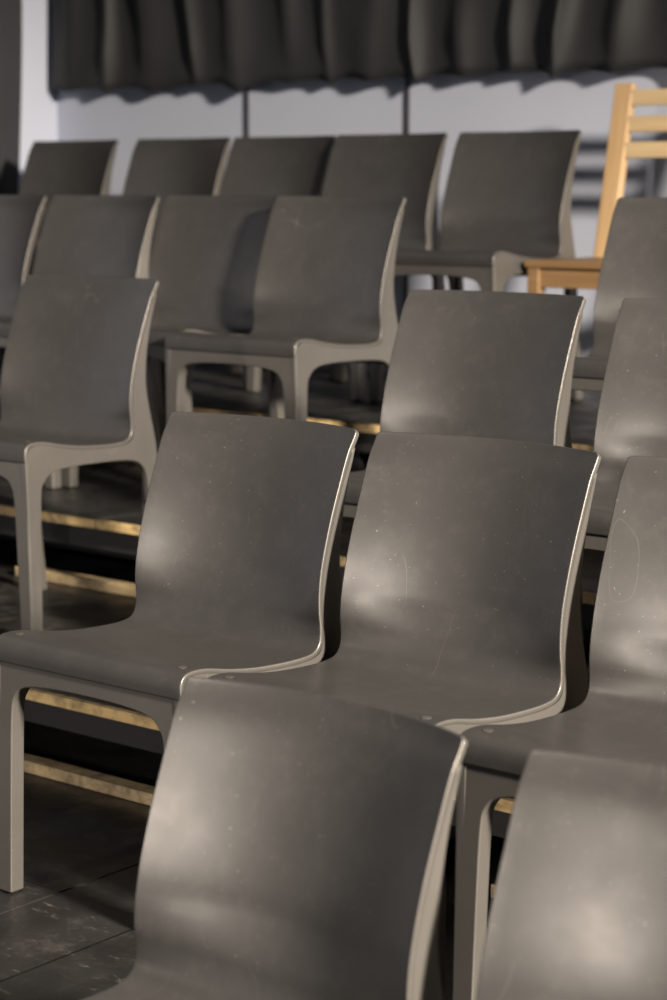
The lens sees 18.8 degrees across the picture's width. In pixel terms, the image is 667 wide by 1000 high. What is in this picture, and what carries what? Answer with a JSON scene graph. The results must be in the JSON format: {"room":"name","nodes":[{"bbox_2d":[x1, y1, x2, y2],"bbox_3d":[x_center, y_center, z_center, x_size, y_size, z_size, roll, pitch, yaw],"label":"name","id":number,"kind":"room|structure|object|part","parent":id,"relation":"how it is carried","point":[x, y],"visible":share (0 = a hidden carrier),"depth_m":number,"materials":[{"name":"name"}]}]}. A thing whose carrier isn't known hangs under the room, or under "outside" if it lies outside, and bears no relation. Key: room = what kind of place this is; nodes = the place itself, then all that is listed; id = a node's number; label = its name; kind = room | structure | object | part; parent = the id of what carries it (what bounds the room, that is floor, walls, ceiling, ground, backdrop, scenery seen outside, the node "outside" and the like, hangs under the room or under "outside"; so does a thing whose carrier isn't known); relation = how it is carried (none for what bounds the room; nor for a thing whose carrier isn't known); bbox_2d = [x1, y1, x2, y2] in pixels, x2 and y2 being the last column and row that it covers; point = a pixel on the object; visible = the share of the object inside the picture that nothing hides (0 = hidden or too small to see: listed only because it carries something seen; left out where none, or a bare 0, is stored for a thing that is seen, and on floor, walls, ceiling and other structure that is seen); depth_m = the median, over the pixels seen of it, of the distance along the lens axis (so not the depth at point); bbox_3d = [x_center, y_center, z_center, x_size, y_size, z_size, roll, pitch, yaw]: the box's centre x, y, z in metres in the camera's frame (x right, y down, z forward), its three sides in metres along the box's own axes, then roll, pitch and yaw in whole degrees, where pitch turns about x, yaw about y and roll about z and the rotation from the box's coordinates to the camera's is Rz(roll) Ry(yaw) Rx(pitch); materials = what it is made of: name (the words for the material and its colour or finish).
{"room":"auditorium","nodes":[
{"label":"auditorium","id":0,"kind":"room"},
{"bbox_2d":[0,0,57,545],"bbox_3d":[-3.587,-1.722,5.628,0.140,4.728,7.450,7,11,39],"label":"wall","id":1,"kind":"structure","parent":0,"point":[38,101],"depth_m":8.40,"materials":[{"name":"grey paint"}]},
{"bbox_2d":[0,0,21,353],"bbox_3d":[-1.805,-1.641,7.685,0.044,3.522,1.667,7,11,39],"label":"drape","id":2,"kind":"object","parent":1,"relation":"attached to","point":[10,10],"visible":0.33,"depth_m":8.26,"materials":[{"name":"black fabric"}]},
{"bbox_2d":[43,545,590,640],"bbox_3d":[0.494,1.179,2.785,10.500,0.132,7.600,7,11,39],"label":"floor","id":3,"kind":"structure","parent":0,"point":[45,547],"depth_m":8.44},
{"bbox_2d":[0,720,505,999],"bbox_3d":[-0.311,0.834,3.845,7.540,0.226,1.322,7,11,39],"label":"platform","id":4,"kind":"object","parent":3,"relation":"on","point":[69,934],"visible":0.19,"depth_m":3.83,"materials":[{"name":"brown wood"}]},
{"bbox_3d":[-0.862,0.661,4.287,1.216,0.022,1.306,7,11,39],"label":"deck panel","id":5,"kind":"part","parent":4,"relation":"part of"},
{"bbox_2d":[24,753,154,805],"bbox_3d":[-0.436,0.627,4.340,1.055,0.028,0.045,7,11,39],"label":"timber beam","id":6,"kind":"structure","parent":4,"relation":"on","point":[58,771],"depth_m":4.40,"materials":[{"name":"brown wood"}]},
{"bbox_2d":[0,411,358,893],"bbox_3d":[-0.273,0.298,3.744,0.490,0.863,0.532,7,11,39],"label":"plastic chair","id":7,"kind":"object","parent":4,"relation":"on","point":[237,566],"visible":0.9,"depth_m":3.77,"materials":[{"name":"grey plastic"}]},
{"bbox_3d":[0.081,0.780,3.521,1.216,0.022,1.306,7,11,39],"label":"deck panel","id":8,"kind":"part","parent":4,"relation":"part of","materials":[{"name":"black wood"}]},
{"bbox_2d":[0,543,589,838],"bbox_3d":[0.238,0.516,4.472,7.540,0.208,1.192,7,11,39],"label":"platform","id":9,"kind":"object","parent":4,"relation":"on","point":[64,607],"visible":0.02,"depth_m":5.08,"materials":[{"name":"brown wood"}]},
{"bbox_3d":[-1.256,0.234,5.680,1.216,0.022,1.176,7,11,39],"label":"deck panel","id":10,"kind":"part","parent":9,"relation":"part of","materials":[{"name":"black wood"}]},
{"bbox_3d":[-0.313,0.353,4.915,1.216,0.022,1.176,7,11,39],"label":"deck panel","id":11,"kind":"part","parent":9,"relation":"part of","materials":[{"name":"black wood"}]},
{"bbox_2d":[15,566,135,597],"bbox_3d":[-0.503,0.249,5.418,1.006,0.028,0.045,7,11,39],"label":"timber beam","id":12,"kind":"structure","parent":9,"relation":"on","point":[52,575],"depth_m":5.53,"materials":[{"name":"brown wood"}]},
{"bbox_2d":[0,275,158,630],"bbox_3d":[-0.760,-0.128,5.130,0.490,0.863,0.532,7,11,37],"label":"plastic chair","id":13,"kind":"object","parent":9,"relation":"on","point":[73,392],"visible":0.97,"depth_m":5.17,"materials":[{"name":"grey plastic"}]},
{"bbox_2d":[0,461,603,633],"bbox_3d":[0.773,0.212,5.083,7.540,0.205,1.227,7,11,39],"label":"platform","id":14,"kind":"object","parent":9,"relation":"on","point":[103,515],"visible":0.16,"depth_m":5.61,"materials":[{"name":"brown wood"}]},
{"bbox_2d":[0,195,46,321],"bbox_3d":[-1.249,-0.560,6.569,0.490,0.863,0.532,7,11,39],"label":"plastic chair","id":15,"kind":"object","parent":14,"relation":"on","point":[20,215],"visible":0.58,"depth_m":6.56,"materials":[{"name":"grey plastic"}]},
{"bbox_3d":[-0.721,-0.069,6.292,1.216,0.022,1.211,7,11,39],"label":"deck panel","id":16,"kind":"part","parent":14,"relation":"part of","materials":[{"name":"black wood"}]},
{"bbox_2d":[0,195,165,489],"bbox_3d":[-0.855,-0.510,6.249,0.490,0.863,0.532,7,11,39],"label":"plastic chair","id":17,"kind":"object","parent":14,"relation":"on","point":[82,235],"visible":0.31,"depth_m":6.33,"materials":[{"name":"grey plastic"}]},
{"bbox_2d":[62,195,277,487],"bbox_3d":[-0.460,-0.472,6.005,0.490,0.863,0.532,7,11,37],"label":"plastic chair","id":18,"kind":"object","parent":14,"relation":"on","point":[206,250],"visible":0.47,"depth_m":6.11,"materials":[{"name":"grey plastic"}]},
{"bbox_3d":[0.222,0.050,5.527,1.216,0.022,1.211,7,11,39],"label":"deck panel","id":19,"kind":"part","parent":14,"relation":"part of","materials":[{"name":"black wood"}]},
{"bbox_2d":[165,196,405,423],"bbox_3d":[-0.117,-0.417,5.650,0.490,0.863,0.532,7,11,39],"label":"plastic chair","id":20,"kind":"object","parent":14,"relation":"on","point":[324,289],"visible":0.9,"depth_m":5.68,"materials":[{"name":"grey plastic"}]},
{"bbox_2d":[0,354,600,471],"bbox_3d":[1.344,-0.098,5.739,7.540,0.205,1.367,7,11,39],"label":"platform","id":21,"kind":"object","parent":14,"relation":"on","point":[214,390],"visible":0.03,"depth_m":6.40,"materials":[{"name":"brown wood"}]},
{"bbox_2d":[18,140,118,248],"bbox_3d":[-1.140,-0.948,7.728,0.490,0.863,0.532,7,11,39],"label":"plastic chair","id":22,"kind":"object","parent":21,"relation":"on","point":[52,168],"visible":0.34,"depth_m":7.85,"materials":[{"name":"grey plastic"}]},
{"bbox_3d":[-1.093,-0.497,7.713,1.216,0.022,1.351,7,11,39],"label":"deck panel","id":23,"kind":"part","parent":21,"relation":"part of","materials":[{"name":"black wood"}]},
{"bbox_2d":[122,137,237,373],"bbox_3d":[-0.692,-0.891,7.364,0.490,0.863,0.532,7,11,39],"label":"plastic chair","id":24,"kind":"object","parent":21,"relation":"on","point":[162,168],"visible":0.16,"depth_m":7.49,"materials":[{"name":"grey plastic"}]},
{"bbox_2d":[149,135,336,390],"bbox_3d":[-0.307,-0.848,7.090,0.490,0.863,0.532,7,11,38],"label":"plastic chair","id":25,"kind":"object","parent":21,"relation":"on","point":[293,165],"visible":0.2,"depth_m":7.21,"materials":[{"name":"grey plastic"}]},
{"bbox_3d":[-0.150,-0.378,6.947,1.216,0.022,1.351,7,11,39],"label":"deck panel","id":26,"kind":"part","parent":21,"relation":"part of","materials":[{"name":"black wood"}]},
{"bbox_2d":[247,133,447,401],"bbox_3d":[0.062,-0.796,6.752,0.490,0.863,0.532,7,11,39],"label":"plastic chair","id":27,"kind":"object","parent":21,"relation":"on","point":[408,166],"visible":0.35,"depth_m":6.80,"materials":[{"name":"grey plastic"}]},
{"bbox_3d":[0.073,-0.095,6.015,0.050,0.115,0.050,7,11,39],"label":"post","id":28,"kind":"part","parent":21,"relation":"part of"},
{"bbox_3d":[0.793,-0.259,6.182,1.216,0.022,1.351,7,11,39],"label":"deck panel","id":29,"kind":"part","parent":21,"relation":"part of","materials":[{"name":"black wood"}]},
{"bbox_2d":[369,130,582,402],"bbox_3d":[0.467,-0.745,6.423,0.490,0.863,0.532,7,11,39],"label":"plastic chair","id":30,"kind":"object","parent":21,"relation":"on","point":[506,204],"visible":0.77,"depth_m":6.47,"materials":[{"name":"grey plastic"}]},
{"bbox_2d":[524,83,666,293],"bbox_3d":[0.959,-0.782,6.186,0.536,1.015,0.540,7,11,39],"label":"wooden chair","id":31,"kind":"object","parent":21,"relation":"on","point":[584,272],"visible":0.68,"depth_m":6.40,"materials":[{"name":"brown wood"}]},
{"bbox_3d":[0.622,-0.494,6.190,0.042,0.440,0.042,7,11,39],"label":"leg","id":32,"kind":"part","parent":31,"relation":"part of","materials":[{"name":"brown wood"}]},
{"bbox_3d":[1.164,0.170,4.761,1.216,0.022,1.211,7,11,39],"label":"deck panel","id":33,"kind":"part","parent":14,"relation":"part of","materials":[{"name":"black wood"}]},
{"bbox_2d":[571,197,666,391],"bbox_3d":[0.779,-0.303,4.923,0.490,0.863,0.532,7,11,39],"label":"plastic chair","id":34,"kind":"object","parent":14,"relation":"on","point":[634,262],"visible":0.32,"depth_m":5.11,"materials":[{"name":"grey plastic"}]},
{"bbox_2d":[343,289,585,660],"bbox_3d":[0.222,-0.008,4.358,0.490,0.863,0.532,7,11,39],"label":"plastic chair","id":35,"kind":"object","parent":9,"relation":"on","point":[485,364],"visible":0.33,"depth_m":4.46,"materials":[{"name":"grey plastic"}]},
{"bbox_3d":[0.630,0.472,4.150,1.216,0.022,1.176,7,11,39],"label":"deck panel","id":36,"kind":"part","parent":9,"relation":"part of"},
{"bbox_2d":[586,662,588,678],"bbox_3d":[0.602,0.389,4.521,0.990,0.028,0.045,7,11,39],"label":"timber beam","id":37,"kind":"structure","parent":9,"relation":"on","point":[587,663],"depth_m":4.52,"materials":[{"name":"brown wood"}]},
{"bbox_2d":[584,298,666,551],"bbox_3d":[0.660,0.047,4.002,0.490,0.863,0.532,7,11,39],"label":"plastic chair","id":38,"kind":"object","parent":9,"relation":"on","point":[632,410],"visible":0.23,"depth_m":4.19,"materials":[{"name":"grey plastic"}]},
{"bbox_2d":[209,431,600,998],"bbox_3d":[0.129,0.349,3.417,0.490,0.863,0.532,7,11,39],"label":"plastic chair","id":39,"kind":"object","parent":4,"relation":"on","point":[461,590],"visible":0.59,"depth_m":3.49,"materials":[{"name":"grey plastic"}]},
{"bbox_2d":[491,882,495,897],"bbox_3d":[0.679,0.768,3.435,0.971,0.028,0.045,7,11,39],"label":"timber beam","id":40,"kind":"structure","parent":4,"relation":"on","point":[493,885],"depth_m":3.72,"materials":[{"name":"brown wood"}]},
{"bbox_2d":[452,456,666,999],"bbox_3d":[0.536,0.400,3.087,0.490,0.863,0.532,7,11,39],"label":"plastic chair","id":41,"kind":"object","parent":4,"relation":"on","point":[622,714],"visible":0.8,"depth_m":3.23,"materials":[{"name":"grey plastic"}]},
{"bbox_2d":[82,677,467,999],"bbox_3d":[-0.157,0.715,2.507,0.490,0.863,0.532,7,12,40],"label":"plastic chair","id":42,"kind":"object","parent":3,"relation":"on","point":[295,841],"visible":1,"depth_m":2.61,"materials":[{"name":"grey plastic"}]},
{"bbox_2d":[476,749,666,999],"bbox_3d":[0.277,0.770,2.154,0.490,0.863,0.532,7,12,40],"label":"plastic chair","id":43,"kind":"object","parent":3,"relation":"on","point":[578,911],"visible":1,"depth_m":2.33,"materials":[{"name":"grey plastic"}]},
{"bbox_2d":[57,66,666,371],"bbox_3d":[2.858,-1.664,5.256,10.500,4.728,0.150,7,11,39],"label":"wall","id":44,"kind":"structure","parent":0,"point":[574,99],"depth_m":7.31,"materials":[{"name":"grey paint"}]},
{"bbox_2d":[244,87,248,136],"bbox_3d":[-0.338,-2.511,7.676,0.014,3.800,0.010,7,11,39],"label":"trim","id":45,"kind":"structure","parent":44,"relation":"attached to","point":[246,90],"depth_m":7.83,"materials":[{"name":"black metal"}]},
{"bbox_2d":[404,76,409,302],"bbox_3d":[0.269,-2.434,7.183,0.014,3.800,0.010,7,11,39],"label":"trim","id":46,"kind":"structure","parent":44,"relation":"attached to","point":[407,79],"depth_m":7.34,"materials":[{"name":"black metal"}]},
{"bbox_3d":[1.366,-2.883,6.169,6.590,0.080,0.030,7,11,39],"label":"rail","id":47,"kind":"object","parent":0,"visible":0},
{"bbox_2d":[51,0,666,91],"bbox_3d":[1.248,-2.110,6.296,6.399,1.569,0.093,7,11,39],"label":"stage curtain","id":48,"kind":"object","parent":47,"relation":"hanging from","point":[104,45],"visible":1,"depth_m":7.42,"materials":[{"name":"grey fabric"}]}
]}

